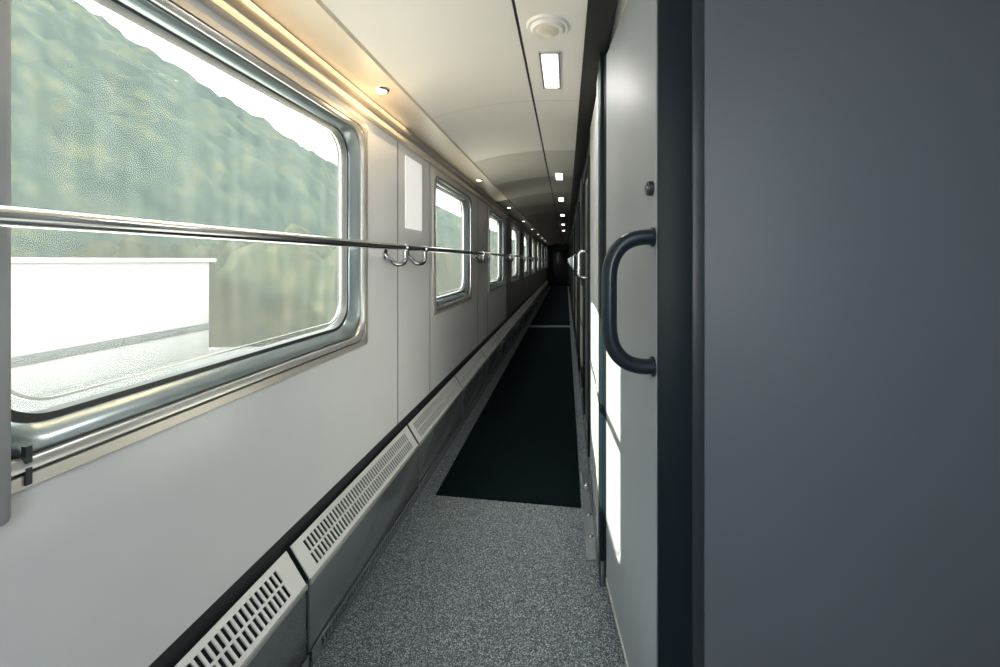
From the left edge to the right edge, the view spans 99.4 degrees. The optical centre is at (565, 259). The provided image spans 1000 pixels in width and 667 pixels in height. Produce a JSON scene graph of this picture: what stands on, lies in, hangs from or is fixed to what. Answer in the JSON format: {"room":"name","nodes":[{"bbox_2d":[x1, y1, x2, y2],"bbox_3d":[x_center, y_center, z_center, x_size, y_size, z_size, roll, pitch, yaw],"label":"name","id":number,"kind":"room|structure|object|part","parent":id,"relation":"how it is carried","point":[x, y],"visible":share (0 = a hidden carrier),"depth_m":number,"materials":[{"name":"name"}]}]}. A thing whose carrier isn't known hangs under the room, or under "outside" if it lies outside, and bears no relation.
{"room":"train carriage","nodes":[
{"label":"train carriage","id":0,"kind":"room"},
{"bbox_2d":[0,0,547,666],"bbox_3d":[-0.965,0.003,10.450,0.030,1.845,24.100,0,0,0],"label":"wall","id":1,"kind":"structure","parent":0,"point":[107,560],"depth_m":1.17,"materials":[{"name":"white plastic"}]},
{"bbox_2d":[0,0,10,526],"bbox_3d":[-0.936,-0.165,0.652,0.028,1.210,0.104,0,0,0],"label":"trim","id":2,"kind":"structure","parent":1,"relation":"attached to","point":[5,5],"depth_m":0.69,"materials":[{"name":"paint"}]},
{"bbox_2d":[0,0,486,494],"bbox_3d":[-0.942,-0.122,1.775,0.176,1.045,5.550,0,0,0],"label":"window","id":3,"kind":"structure","parent":1,"relation":"in","point":[64,437],"depth_m":1.12,"materials":[{"name":"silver metal"}]},
{"bbox_2d":[21,445,32,485],"bbox_3d":[-0.943,0.359,0.735,0.008,0.068,0.009,0,0,0],"label":"latch slots","id":4,"kind":"object","parent":3,"relation":"attached to","point":[27,450],"visible":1,"depth_m":0.73,"materials":[{"name":"plastic"}]},
{"bbox_3d":[-0.906,-0.027,0.700,0.104,0.124,3.400,0,0,0],"label":"handrail","id":5,"kind":"part","parent":3,"relation":"part of","materials":[{"name":"silver metal"}]},
{"bbox_3d":[-0.946,-0.028,2.195,0.008,0.056,0.056,0,0,0],"label":"wall plate","id":6,"kind":"part","parent":3,"relation":"part of","materials":[{"name":"metal"}]},
{"bbox_3d":[-0.906,-0.027,3.478,0.104,0.124,2.145,0,0,0],"label":"handrail","id":7,"kind":"part","parent":3,"relation":"part of","materials":[{"name":"silver metal"}]},
{"bbox_2d":[149,278,547,666],"bbox_3d":[-0.995,1.150,10.450,0.030,0.500,24.100,0,0,0],"label":"trim","id":8,"kind":"structure","parent":1,"relation":"attached to","point":[190,637],"depth_m":1.44,"materials":[{"name":"black plastic"}]},
{"bbox_2d":[198,0,507,217],"bbox_3d":[-0.938,-0.690,2.535,0.024,0.040,8.270,0,0,0],"label":"trim","id":9,"kind":"structure","parent":1,"relation":"attached to","point":[219,7],"depth_m":1.53,"materials":[{"name":"white plastic"}]},
{"bbox_2d":[226,0,508,213],"bbox_3d":[-0.930,-0.741,2.535,0.040,0.032,8.270,0,0,0],"label":"trim","id":10,"kind":"structure","parent":1,"relation":"attached to","point":[248,8],"depth_m":1.65,"materials":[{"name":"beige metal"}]},
{"bbox_2d":[251,0,507,201],"bbox_3d":[-0.853,-0.797,1.950,0.195,0.085,7.100,0,0,0],"label":"ceiling panel","id":11,"kind":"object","parent":1,"relation":"attached to","point":[311,22],"depth_m":1.72,"materials":[{"name":"white plastic"}]},
{"bbox_2d":[374,87,389,93],"bbox_3d":[-0.845,-0.774,1.920,0.072,0.010,0.072,0,0,0],"label":"spotlight","id":12,"kind":"object","parent":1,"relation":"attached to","point":[381,90],"visible":0.98,"depth_m":1.91,"materials":[{"name":"metal"}]},
{"bbox_2d":[405,155,421,230],"bbox_3d":[-0.949,-0.405,2.620,0.003,0.430,0.280,0,0,0],"label":"sign panel","id":13,"kind":"object","parent":1,"relation":"attached to","point":[413,170],"visible":1,"depth_m":2.61,"materials":[{"name":"white plastic"}]},
{"bbox_2d":[433,170,471,315],"bbox_3d":[-0.985,-0.122,3.610,0.091,1.045,1.220,0,0,0],"label":"window","id":14,"kind":"structure","parent":1,"relation":"in","point":[442,303],"depth_m":3.81,"materials":[{"name":"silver metal"}]},
{"bbox_3d":[-1.005,-0.122,3.610,0.050,1.005,1.180,0,0,0],"label":"frame","id":15,"kind":"part","parent":14,"relation":"part of","materials":[{"name":"rubber"}]},
{"bbox_2d":[397,131,523,423],"bbox_3d":[-0.949,0.077,11.249,0.002,1.695,17.765,0,0,0],"label":"trim","id":16,"kind":"structure","parent":1,"relation":"attached to","point":[397,131],"depth_m":2.37,"materials":[{"name":"grey plastic"}]},
{"bbox_2d":[480,208,511,291],"bbox_3d":[-0.942,-0.122,5.628,0.176,1.045,2.145,0,0,0],"label":"window","id":17,"kind":"structure","parent":1,"relation":"in","point":[498,283],"depth_m":6.24,"materials":[{"name":"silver metal"}]},
{"bbox_3d":[-1.005,-0.122,5.760,0.050,1.005,1.180,0,0,0],"label":"frame","id":18,"kind":"part","parent":17,"relation":"part of","materials":[{"name":"rubber"}]},
{"bbox_3d":[-0.906,-0.027,5.628,0.104,0.124,2.145,0,0,0],"label":"handrail","id":19,"kind":"part","parent":17,"relation":"part of","materials":[{"name":"silver metal"}]},
{"bbox_2d":[507,223,524,282],"bbox_3d":[-0.942,-0.122,7.777,0.176,1.045,2.145,0,0,0],"label":"window","id":20,"kind":"structure","parent":1,"relation":"in","point":[516,276],"depth_m":8.41,"materials":[{"name":"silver metal"}]},
{"bbox_3d":[-1.005,-0.122,7.910,0.050,1.005,1.180,0,0,0],"label":"frame","id":21,"kind":"part","parent":20,"relation":"part of","materials":[{"name":"rubber"}]},
{"bbox_3d":[-0.906,-0.027,7.777,0.104,0.124,2.145,0,0,0],"label":"handrail","id":22,"kind":"part","parent":20,"relation":"part of","materials":[{"name":"silver metal"}]},
{"bbox_2d":[496,199,550,245],"bbox_3d":[-0.853,-0.797,14.000,0.195,0.085,17.000,0,0,0],"label":"trim","id":23,"kind":"structure","parent":1,"relation":"attached to","point":[513,211],"depth_m":7.74,"materials":[{"name":"white plastic"}]},
{"bbox_2d":[524,232,528,277],"bbox_3d":[-0.985,-0.122,10.060,0.091,1.045,1.220,0,0,0],"label":"window","id":24,"kind":"structure","parent":1,"relation":"in","point":[526,273],"depth_m":10.56,"materials":[{"name":"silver metal"}]},
{"bbox_2d":[532,237,534,273],"bbox_3d":[-0.985,-0.122,12.210,0.091,1.045,1.220,0,0,0],"label":"window","id":25,"kind":"structure","parent":1,"relation":"in","point":[533,239],"depth_m":12.71,"materials":[{"name":"glass"}]},
{"bbox_2d":[537,241,539,271],"bbox_3d":[-0.985,-0.122,14.360,0.091,1.045,1.220,0,0,0],"label":"window","id":26,"kind":"structure","parent":1,"relation":"in","point":[538,242],"depth_m":14.88,"materials":[{"name":"glass"}]},
{"bbox_2d":[541,243,542,269],"bbox_3d":[-0.985,-0.122,16.510,0.091,1.045,1.220,0,0,0],"label":"window","id":27,"kind":"structure","parent":1,"relation":"in","point":[541,243],"depth_m":17.01,"materials":[{"name":"glass"}]},
{"bbox_2d":[546,247,547,267],"bbox_3d":[-0.985,-0.122,20.810,0.091,1.045,1.220,0,0,0],"label":"window","id":28,"kind":"structure","parent":1,"relation":"in","point":[546,247],"depth_m":21.35,"materials":[{"name":"glass"}]},
{"bbox_2d":[321,0,542,161],"bbox_3d":[-0.472,-0.860,0.922,0.565,0.120,5.045,0,0,0],"label":"ceiling panel","id":29,"kind":"object","parent":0,"point":[449,56],"visible":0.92,"depth_m":1.81,"materials":[{"name":"plastic"}]},
{"bbox_2d":[306,286,625,666],"bbox_3d":[0.300,1.425,10.450,2.600,0.050,24.100,0,0,0],"label":"floor","id":30,"kind":"structure","parent":0,"point":[460,582],"depth_m":1.78,"materials":[{"name":"grey carpet"}]},
{"bbox_2d":[174,551,308,666],"bbox_3d":[-0.910,1.190,0.895,0.079,0.412,1.056,0,0,0],"label":"heater cover","id":31,"kind":"object","parent":30,"relation":"on","point":[266,627],"visible":1,"depth_m":1.26,"materials":[{"name":"metal"}]},
{"bbox_3d":[-0.886,1.226,0.895,0.012,0.249,1.056,0,0,0],"label":"panel","id":32,"kind":"part","parent":31,"relation":"part of","materials":[{"name":"metal"}]},
{"bbox_2d":[301,655,308,666],"bbox_3d":[-0.872,1.367,0.895,0.003,0.058,1.056,0,0,0],"label":"grille","id":33,"kind":"object","parent":31,"relation":"attached to","point":[304,660],"depth_m":1.41,"materials":[{"name":"metal"}]},
{"bbox_2d":[290,426,419,666],"bbox_3d":[-0.910,1.190,1.970,0.079,0.412,1.056,0,0,0],"label":"heater cover","id":34,"kind":"object","parent":30,"relation":"on","point":[332,555],"visible":0.99,"depth_m":1.75,"materials":[{"name":"metal"}]},
{"bbox_2d":[290,426,417,578],"bbox_3d":[-0.914,1.042,1.970,0.071,0.117,1.052,0,0,0],"label":"vent","id":35,"kind":"object","parent":34,"relation":"attached to","point":[319,543],"depth_m":1.76,"materials":[{"name":"metal"}]},
{"bbox_2d":[312,485,419,666],"bbox_3d":[-0.872,1.367,1.970,0.003,0.058,1.056,0,0,0],"label":"baseboard","id":36,"kind":"structure","parent":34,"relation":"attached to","point":[333,620],"depth_m":1.77,"materials":[{"name":"metal"}]},
{"bbox_2d":[408,376,463,492],"bbox_3d":[-0.910,1.190,3.045,0.079,0.412,1.056,0,0,0],"label":"heater cover","id":37,"kind":"object","parent":30,"relation":"on","point":[435,427],"visible":0.99,"depth_m":2.90,"materials":[{"name":"metal"}]},
{"bbox_2d":[408,376,461,442],"bbox_3d":[-0.914,1.042,3.045,0.071,0.117,1.052,0,0,0],"label":"vent","id":38,"kind":"object","parent":37,"relation":"attached to","point":[427,419],"depth_m":2.90,"materials":[{"name":"metal"}]},
{"bbox_3d":[-0.886,1.226,3.045,0.012,0.249,1.056,0,0,0],"label":"panel","id":39,"kind":"part","parent":37,"relation":"part of","materials":[{"name":"metal"}]},
{"bbox_2d":[420,417,463,492],"bbox_3d":[-0.872,1.367,3.045,0.003,0.058,1.056,0,0,0],"label":"baseboard","id":40,"kind":"structure","parent":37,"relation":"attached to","point":[438,457],"depth_m":2.91,"materials":[{"name":"metal"}]},
{"bbox_2d":[455,349,486,422],"bbox_3d":[-0.910,1.190,4.120,0.079,0.412,1.056,0,0,0],"label":"heater cover","id":41,"kind":"object","parent":30,"relation":"on","point":[471,377],"visible":1,"depth_m":4.00,"materials":[{"name":"metal"}]},
{"bbox_2d":[455,349,485,387],"bbox_3d":[-0.914,1.042,4.120,0.071,0.117,1.052,0,0,0],"label":"vent","id":42,"kind":"object","parent":41,"relation":"attached to","point":[467,373],"depth_m":4.01,"materials":[{"name":"metal"}]},
{"bbox_3d":[-0.886,1.226,4.120,0.012,0.249,1.056,0,0,0],"label":"panel","id":43,"kind":"part","parent":41,"relation":"part of","materials":[{"name":"metal"}]},
{"bbox_2d":[481,332,501,385],"bbox_3d":[-0.910,1.190,5.195,0.079,0.412,1.056,0,0,0],"label":"heater cover","id":44,"kind":"object","parent":30,"relation":"on","point":[491,350],"visible":0.98,"depth_m":5.10,"materials":[{"name":"metal"}]},
{"bbox_2d":[481,332,500,358],"bbox_3d":[-0.914,1.042,5.195,0.071,0.117,1.052,0,0,0],"label":"vent","id":45,"kind":"object","parent":44,"relation":"attached to","point":[494,342],"depth_m":5.12,"materials":[{"name":"metal"}]},
{"bbox_3d":[-0.886,1.226,5.195,0.012,0.249,1.056,0,0,0],"label":"panel","id":46,"kind":"part","parent":44,"relation":"part of","materials":[{"name":"metal"}]},
{"bbox_2d":[487,359,501,385],"bbox_3d":[-0.872,1.367,5.195,0.003,0.058,1.056,0,0,0],"label":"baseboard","id":47,"kind":"structure","parent":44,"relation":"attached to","point":[492,373],"depth_m":5.10,"materials":[{"name":"metal"}]},
{"bbox_2d":[497,321,511,361],"bbox_3d":[-0.910,1.190,6.270,0.079,0.412,1.056,0,0,0],"label":"heater cover","id":48,"kind":"object","parent":30,"relation":"on","point":[505,332],"visible":1,"depth_m":6.20,"materials":[{"name":"metal"}]},
{"bbox_2d":[497,321,510,339],"bbox_3d":[-0.914,1.042,6.270,0.071,0.117,1.052,0,0,0],"label":"vent","id":49,"kind":"object","parent":48,"relation":"attached to","point":[503,332],"depth_m":6.20,"materials":[{"name":"metal"}]},
{"bbox_3d":[-0.886,1.226,6.270,0.012,0.249,1.056,0,0,0],"label":"panel","id":50,"kind":"part","parent":48,"relation":"part of","materials":[{"name":"metal"}]},
{"bbox_2d":[502,343,511,361],"bbox_3d":[-0.872,1.367,6.270,0.003,0.058,1.056,0,0,0],"label":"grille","id":51,"kind":"object","parent":48,"relation":"attached to","point":[509,346],"depth_m":6.18,"materials":[{"name":"metal"}]},
{"bbox_2d":[436,327,580,507],"bbox_3d":[-0.345,1.397,5.535,0.860,0.006,6.330,0,0,0],"label":"carpet runner","id":52,"kind":"object","parent":30,"relation":"on","point":[521,447],"visible":1,"depth_m":3.28,"materials":[{"name":"black carpet"}]},
{"bbox_2d":[508,313,519,345],"bbox_3d":[-0.910,1.190,7.345,0.079,0.412,1.056,0,0,0],"label":"heater cover","id":53,"kind":"object","parent":30,"relation":"on","point":[513,321],"visible":0.98,"depth_m":7.32,"materials":[{"name":"metal"}]},
{"bbox_2d":[508,313,518,326],"bbox_3d":[-0.914,1.042,7.345,0.071,0.117,1.052,0,0,0],"label":"vent","id":54,"kind":"object","parent":53,"relation":"attached to","point":[514,319],"depth_m":7.32,"materials":[{"name":"metal"}]},
{"bbox_3d":[-0.886,1.226,7.345,0.012,0.249,1.056,0,0,0],"label":"panel","id":55,"kind":"part","parent":53,"relation":"part of","materials":[{"name":"metal"}]},
{"bbox_2d":[512,331,519,345],"bbox_3d":[-0.872,1.367,7.345,0.003,0.058,1.056,0,0,0],"label":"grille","id":56,"kind":"object","parent":53,"relation":"attached to","point":[517,334],"depth_m":7.28,"materials":[{"name":"metal"}]},
{"bbox_2d":[515,306,524,332],"bbox_3d":[-0.910,1.190,8.420,0.079,0.412,1.056,0,0,0],"label":"heater cover","id":57,"kind":"object","parent":30,"relation":"on","point":[520,312],"visible":0.99,"depth_m":8.36,"materials":[{"name":"metal"}]},
{"bbox_2d":[515,306,524,317],"bbox_3d":[-0.914,1.042,8.420,0.071,0.117,1.052,0,0,0],"label":"vent","id":58,"kind":"object","parent":57,"relation":"attached to","point":[520,312],"depth_m":8.38,"materials":[{"name":"metal"}]},
{"bbox_3d":[-0.886,1.226,8.420,0.012,0.249,1.056,0,0,0],"label":"panel","id":59,"kind":"part","parent":57,"relation":"part of","materials":[{"name":"metal"}]},
{"bbox_2d":[522,302,529,324],"bbox_3d":[-0.910,1.190,9.495,0.079,0.412,1.056,0,0,0],"label":"heater cover","id":60,"kind":"object","parent":30,"relation":"on","point":[525,306],"visible":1,"depth_m":9.46,"materials":[{"name":"metal"}]},
{"bbox_2d":[522,302,528,310],"bbox_3d":[-0.914,1.042,9.495,0.071,0.117,1.052,0,0,0],"label":"vent","id":61,"kind":"object","parent":60,"relation":"attached to","point":[525,306],"depth_m":9.46,"materials":[{"name":"metal"}]},
{"bbox_3d":[-0.886,1.226,9.495,0.012,0.249,1.056,0,0,0],"label":"panel","id":62,"kind":"part","parent":60,"relation":"part of","materials":[{"name":"metal"}]},
{"bbox_2d":[526,298,532,316],"bbox_3d":[-0.910,1.190,10.570,0.079,0.412,1.056,0,0,0],"label":"heater cover","id":63,"kind":"object","parent":30,"relation":"on","point":[529,301],"visible":0.99,"depth_m":10.53,"materials":[{"name":"metal"}]},
{"bbox_3d":[-0.886,1.226,10.570,0.012,0.249,1.056,0,0,0],"label":"panel","id":64,"kind":"part","parent":63,"relation":"part of","materials":[{"name":"metal"}]},
{"bbox_2d":[530,294,535,311],"bbox_3d":[-0.910,1.190,11.645,0.079,0.412,1.056,0,0,0],"label":"heater cover","id":65,"kind":"object","parent":30,"relation":"on","point":[532,297],"visible":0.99,"depth_m":11.70,"materials":[{"name":"metal"}]},
{"bbox_2d":[534,292,537,306],"bbox_3d":[-0.910,1.190,12.720,0.079,0.412,1.056,0,0,0],"label":"heater cover","id":66,"kind":"object","parent":30,"relation":"on","point":[535,293],"visible":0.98,"depth_m":12.66,"materials":[{"name":"metal"}]},
{"bbox_2d":[536,289,539,303],"bbox_3d":[-0.910,1.190,13.795,0.079,0.412,1.056,0,0,0],"label":"heater cover","id":67,"kind":"object","parent":30,"relation":"on","point":[537,291],"visible":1,"depth_m":13.74,"materials":[{"name":"metal"}]},
{"bbox_2d":[530,286,569,324],"bbox_3d":[-0.345,1.397,15.600,0.860,0.006,13.200,0,0,0],"label":"carpet runner","id":68,"kind":"object","parent":30,"relation":"on","point":[554,309],"visible":1,"depth_m":11.83,"materials":[{"name":"black carpet"}]},
{"bbox_2d":[581,473,597,560],"bbox_3d":[0.121,1.392,2.350,0.053,0.016,0.800,0,0,0],"label":"threshold strip","id":69,"kind":"object","parent":30,"relation":"on","point":[590,540],"visible":1,"depth_m":2.24,"materials":[{"name":"metal"}]},
{"bbox_2d":[474,150,547,184],"bbox_3d":[-0.472,-0.860,3.982,0.565,0.120,1.075,0,0,0],"label":"ceiling panel","id":70,"kind":"object","parent":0,"point":[501,169],"visible":0.82,"depth_m":3.87,"materials":[{"name":"plastic"}]},
{"bbox_2d":[496,176,551,199],"bbox_3d":[-0.472,-0.860,5.058,0.565,0.120,1.075,0,0,0],"label":"ceiling panel","id":71,"kind":"object","parent":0,"point":[530,186],"visible":0.82,"depth_m":4.97,"materials":[{"name":"plastic"}]},
{"bbox_2d":[510,192,553,209],"bbox_3d":[-0.472,-0.860,6.133,0.565,0.120,1.075,0,0,0],"label":"ceiling panel","id":72,"kind":"object","parent":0,"point":[542,198],"visible":0.84,"depth_m":6.06,"materials":[{"name":"plastic"}]},
{"bbox_2d":[519,203,555,215],"bbox_3d":[-0.472,-0.860,7.207,0.565,0.120,1.075,0,0,0],"label":"ceiling panel","id":73,"kind":"object","parent":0,"point":[527,211],"visible":0.87,"depth_m":7.15,"materials":[{"name":"plastic"}]},
{"bbox_2d":[525,211,561,244],"bbox_3d":[-0.472,-0.860,15.123,0.565,0.120,14.755,0,0,0],"label":"ceiling panel","id":74,"kind":"object","parent":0,"point":[546,223],"visible":0.82,"depth_m":10.34,"materials":[{"name":"plastic"}]},
{"bbox_2d":[548,243,568,285],"bbox_3d":[0.300,0.250,22.525,2.600,2.300,0.050,0,0,0],"label":"wall","id":75,"kind":"structure","parent":0,"point":[560,245],"depth_m":22.50,"materials":[{"name":"laminate"}]},
{"bbox_2d":[553,249,566,285],"bbox_3d":[-0.325,0.390,22.482,0.750,1.980,0.036,0,0,0],"label":"door","id":76,"kind":"structure","parent":75,"relation":"in","point":[559,255],"depth_m":22.47,"materials":[{"name":"laminate"}]},
{"bbox_2d":[515,0,627,242],"bbox_3d":[0.711,-0.920,10.450,1.778,0.040,24.100,0,0,0],"label":"ceiling","id":77,"kind":"structure","parent":0,"point":[558,120],"depth_m":2.19,"materials":[{"name":"plastic"}]},
{"bbox_2d":[512,0,562,242],"bbox_3d":[-0.184,-0.919,10.450,0.016,0.022,24.100,0,0,0],"label":"trim","id":78,"kind":"structure","parent":77,"relation":"attached to","point":[513,1],"depth_m":2.07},
{"bbox_2d":[526,14,569,38],"bbox_3d":[-0.070,-0.888,1.620,0.168,0.023,0.168,0,0,0],"label":"ceiling speaker","id":79,"kind":"object","parent":77,"relation":"attached to","point":[543,26],"visible":1,"depth_m":1.59,"materials":[{"name":"plastic"}]},
{"bbox_2d":[539,51,560,88],"bbox_3d":[-0.072,-0.896,2.000,0.092,0.008,0.384,0,0,0],"label":"recessed light","id":80,"kind":"object","parent":77,"relation":"in","point":[549,60],"visible":1,"depth_m":1.97,"materials":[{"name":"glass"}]},
{"bbox_2d":[554,172,563,179],"bbox_3d":[-0.072,-0.896,4.500,0.092,0.008,0.384,0,0,0],"label":"recessed light","id":81,"kind":"object","parent":77,"relation":"in","point":[558,175],"visible":1,"depth_m":4.46,"materials":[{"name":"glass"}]},
{"bbox_2d":[556,173,562,179],"bbox_3d":[-0.072,-0.896,4.500,0.072,0.005,0.360,0,0,0],"label":"diffuser","id":82,"kind":"object","parent":81,"relation":"attached to","point":[559,176],"depth_m":4.50,"materials":[{"name":"white plastic"}]},
{"bbox_2d":[574,46,609,589],"bbox_3d":[0.256,0.250,11.795,0.168,2.300,21.410,0,0,0],"label":"wall","id":83,"kind":"structure","parent":0,"point":[588,149],"depth_m":3.70,"materials":[{"name":"laminate"}]},
{"bbox_2d":[534,100,578,100],"bbox_3d":[-0.051,-0.900,1.810,0.253,0.001,1.122,0,0,0],"label":"trim","id":84,"kind":"structure","parent":83,"relation":"attached to","point":[534,100],"depth_m":2.37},
{"bbox_2d":[568,239,570,299],"bbox_3d":[0.125,0.305,13.900,0.094,1.970,0.800,0,0,0],"label":"door","id":85,"kind":"structure","parent":83,"relation":"in","point":[570,239],"depth_m":13.50,"materials":[{"name":"metal"}]},
{"bbox_3d":[0.157,0.305,13.900,0.030,1.970,0.800,0,0,0],"label":"frame","id":86,"kind":"part","parent":85,"relation":"part of","materials":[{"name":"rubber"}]},
{"bbox_2d":[569,244,569,289],"bbox_3d":[0.125,0.305,18.200,0.094,1.970,0.800,0,0,0],"label":"door","id":87,"kind":"structure","parent":83,"relation":"in","point":[569,244],"depth_m":17.80,"materials":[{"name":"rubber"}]},
{"bbox_2d":[569,235,571,307],"bbox_3d":[0.125,0.305,11.750,0.094,1.970,0.800,0,0,0],"label":"door","id":88,"kind":"structure","parent":83,"relation":"in","point":[571,235],"depth_m":11.35,"materials":[{"name":"metal"}]},
{"bbox_3d":[0.157,0.305,11.750,0.030,1.970,0.800,0,0,0],"label":"frame","id":89,"kind":"part","parent":88,"relation":"part of","materials":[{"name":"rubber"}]},
{"bbox_2d":[570,229,572,318],"bbox_3d":[0.125,0.305,9.600,0.094,1.970,0.800,0,0,0],"label":"door","id":90,"kind":"structure","parent":83,"relation":"in","point":[572,229],"depth_m":9.20,"materials":[{"name":"metal"}]},
{"bbox_3d":[0.157,0.305,9.600,0.030,1.970,0.800,0,0,0],"label":"frame","id":91,"kind":"part","parent":90,"relation":"part of","materials":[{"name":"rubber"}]},
{"bbox_2d":[571,220,575,336],"bbox_3d":[0.125,0.305,7.450,0.094,1.970,0.800,0,0,0],"label":"door","id":92,"kind":"structure","parent":83,"relation":"in","point":[574,220],"depth_m":7.05,"materials":[{"name":"metal"}]},
{"bbox_3d":[0.157,0.305,7.450,0.030,1.970,0.800,0,0,0],"label":"frame","id":93,"kind":"part","parent":92,"relation":"part of","materials":[{"name":"metal"}]},
{"bbox_2d":[569,176,582,386],"bbox_3d":[0.164,0.220,11.985,0.016,2.140,15.470,0,0,0],"label":"trim","id":94,"kind":"structure","parent":83,"relation":"attached to","point":[581,181],"depth_m":4.25,"materials":[{"name":"metal"}]},
{"bbox_2d":[573,202,579,370],"bbox_3d":[0.125,0.305,5.300,0.094,1.970,0.800,0,0,0],"label":"door","id":95,"kind":"structure","parent":83,"relation":"in","point":[578,205],"depth_m":5.03,"materials":[{"name":"metal"}]},
{"bbox_3d":[0.119,0.030,5.040,0.082,0.204,0.024,0,0,0],"label":"handle","id":96,"kind":"part","parent":95,"relation":"part of","materials":[{"name":"metal"}]},
{"bbox_3d":[0.157,0.305,5.300,0.030,1.970,0.800,0,0,0],"label":"frame","id":97,"kind":"part","parent":95,"relation":"part of","materials":[{"name":"metal"}]},
{"bbox_2d":[577,156,589,456],"bbox_3d":[0.125,0.305,3.150,0.094,1.970,0.800,0,0,0],"label":"door","id":98,"kind":"structure","parent":83,"relation":"in","point":[586,179],"depth_m":2.88,"materials":[{"name":"metal"}]},
{"bbox_3d":[0.119,0.030,2.890,0.082,0.204,0.024,0,0,0],"label":"handle","id":99,"kind":"part","parent":98,"relation":"part of","materials":[{"name":"metal"}]},
{"bbox_3d":[0.157,0.305,3.150,0.030,1.970,0.800,0,0,0],"label":"frame","id":100,"kind":"part","parent":98,"relation":"part of","materials":[{"name":"metal"}]},
{"bbox_2d":[569,290,605,585],"bbox_3d":[0.160,1.345,12.150,0.024,0.110,20.700,0,0,0],"label":"baseboard","id":101,"kind":"structure","parent":83,"relation":"attached to","point":[580,387],"depth_m":2.51,"materials":[{"name":"metal"}]},
{"bbox_2d":[567,0,618,242],"bbox_3d":[0.128,-0.893,11.750,0.105,0.014,21.500,0,0,0],"label":"trim","id":102,"kind":"structure","parent":83,"relation":"attached to","point":[600,17],"depth_m":1.99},
{"bbox_2d":[590,100,595,503],"bbox_3d":[0.164,0.220,2.420,0.016,2.140,0.600,0,0,0],"label":"trim","id":103,"kind":"structure","parent":83,"relation":"attached to","point":[593,122],"depth_m":2.38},
{"bbox_2d":[596,76,597,529],"bbox_3d":[0.161,0.205,2.000,0.022,2.170,0.160,0,0,0],"label":"trim","id":104,"kind":"structure","parent":83,"relation":"attached to","point":[597,76],"depth_m":2.00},
{"bbox_2d":[598,53,605,585],"bbox_3d":[0.168,0.250,1.850,0.044,2.300,0.100,0,0,0],"label":"trim","id":105,"kind":"structure","parent":83,"relation":"attached to","point":[601,65],"depth_m":1.80,"materials":[{"name":"metal"}]},
{"bbox_2d":[601,0,656,666],"bbox_3d":[0.182,0.247,1.424,0.179,2.215,0.702,0,0,0],"label":"door","id":106,"kind":"structure","parent":83,"relation":"in","point":[629,269],"depth_m":1.26,"materials":[{"name":"metal"}]},
{"bbox_3d":[0.162,0.110,1.098,0.139,0.381,0.041,0,0,-5],"label":"handle","id":107,"kind":"part","parent":106,"relation":"part of","materials":[{"name":"black plastic"}]},
{"bbox_2d":[692,0,703,666],"bbox_3d":[0.338,0.250,1.093,0.031,2.300,0.043,0,0,0],"label":"trim","id":108,"kind":"structure","parent":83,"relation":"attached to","point":[697,5],"depth_m":1.07,"materials":[{"name":"black metal"}]},
{"bbox_2d":[704,0,999,666],"bbox_3d":[0.976,0.250,1.095,1.248,2.300,0.050,0,0,0],"label":"wall","id":109,"kind":"structure","parent":0,"point":[852,147],"depth_m":1.07,"materials":[{"name":"grey paint"}]},
{"bbox_2d":[657,0,691,666],"bbox_3d":[0.281,0.250,1.098,0.089,2.300,0.044,0,0,0],"label":"trim","id":110,"kind":"structure","parent":109,"relation":"attached to","point":[674,17],"depth_m":1.08,"materials":[{"name":"rubber"}]},
{"label":"outside","id":111,"kind":"structure","parent":0,"visible":0},
{"bbox_3d":[-100.650,2.400,180.000,198.700,0.200,480.000,0,0,0],"label":"ground","id":112,"kind":"structure","parent":111,"visible":0},
{"bbox_2d":[11,258,215,399],"bbox_3d":[-11.500,1.130,6.300,5.200,2.340,8.800,0,0,0],"label":"wall","id":113,"kind":"structure","parent":112,"relation":"on","point":[74,321],"depth_m":8.09,"materials":[{"name":"white paint"}]},
{"bbox_2d":[62,223,524,347],"bbox_3d":[-10.900,0.443,52.800,11.400,3.813,84.000,0,0,0],"label":"thicket","id":114,"kind":"object","parent":112,"relation":"on","point":[259,291],"visible":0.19,"depth_m":11.80,"materials":[{"name":"green plant"}]},
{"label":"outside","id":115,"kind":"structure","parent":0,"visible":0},
{"bbox_2d":[11,0,524,257],"bbox_3d":[-54.500,-18.695,158.000,81.000,42.191,336.000,0,0,0],"label":"hillside","id":116,"kind":"structure","parent":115,"point":[102,124],"depth_m":24.87,"materials":[{"name":"green plant"}]},
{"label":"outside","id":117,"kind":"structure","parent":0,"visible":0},
{"bbox_2d":[11,347,257,411],"bbox_3d":[-7.650,2.290,-4.400,2.700,0.020,31.200,0,0,0],"label":"path","id":118,"kind":"structure","parent":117,"point":[21,405],"depth_m":7.88,"materials":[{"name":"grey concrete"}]}
]}

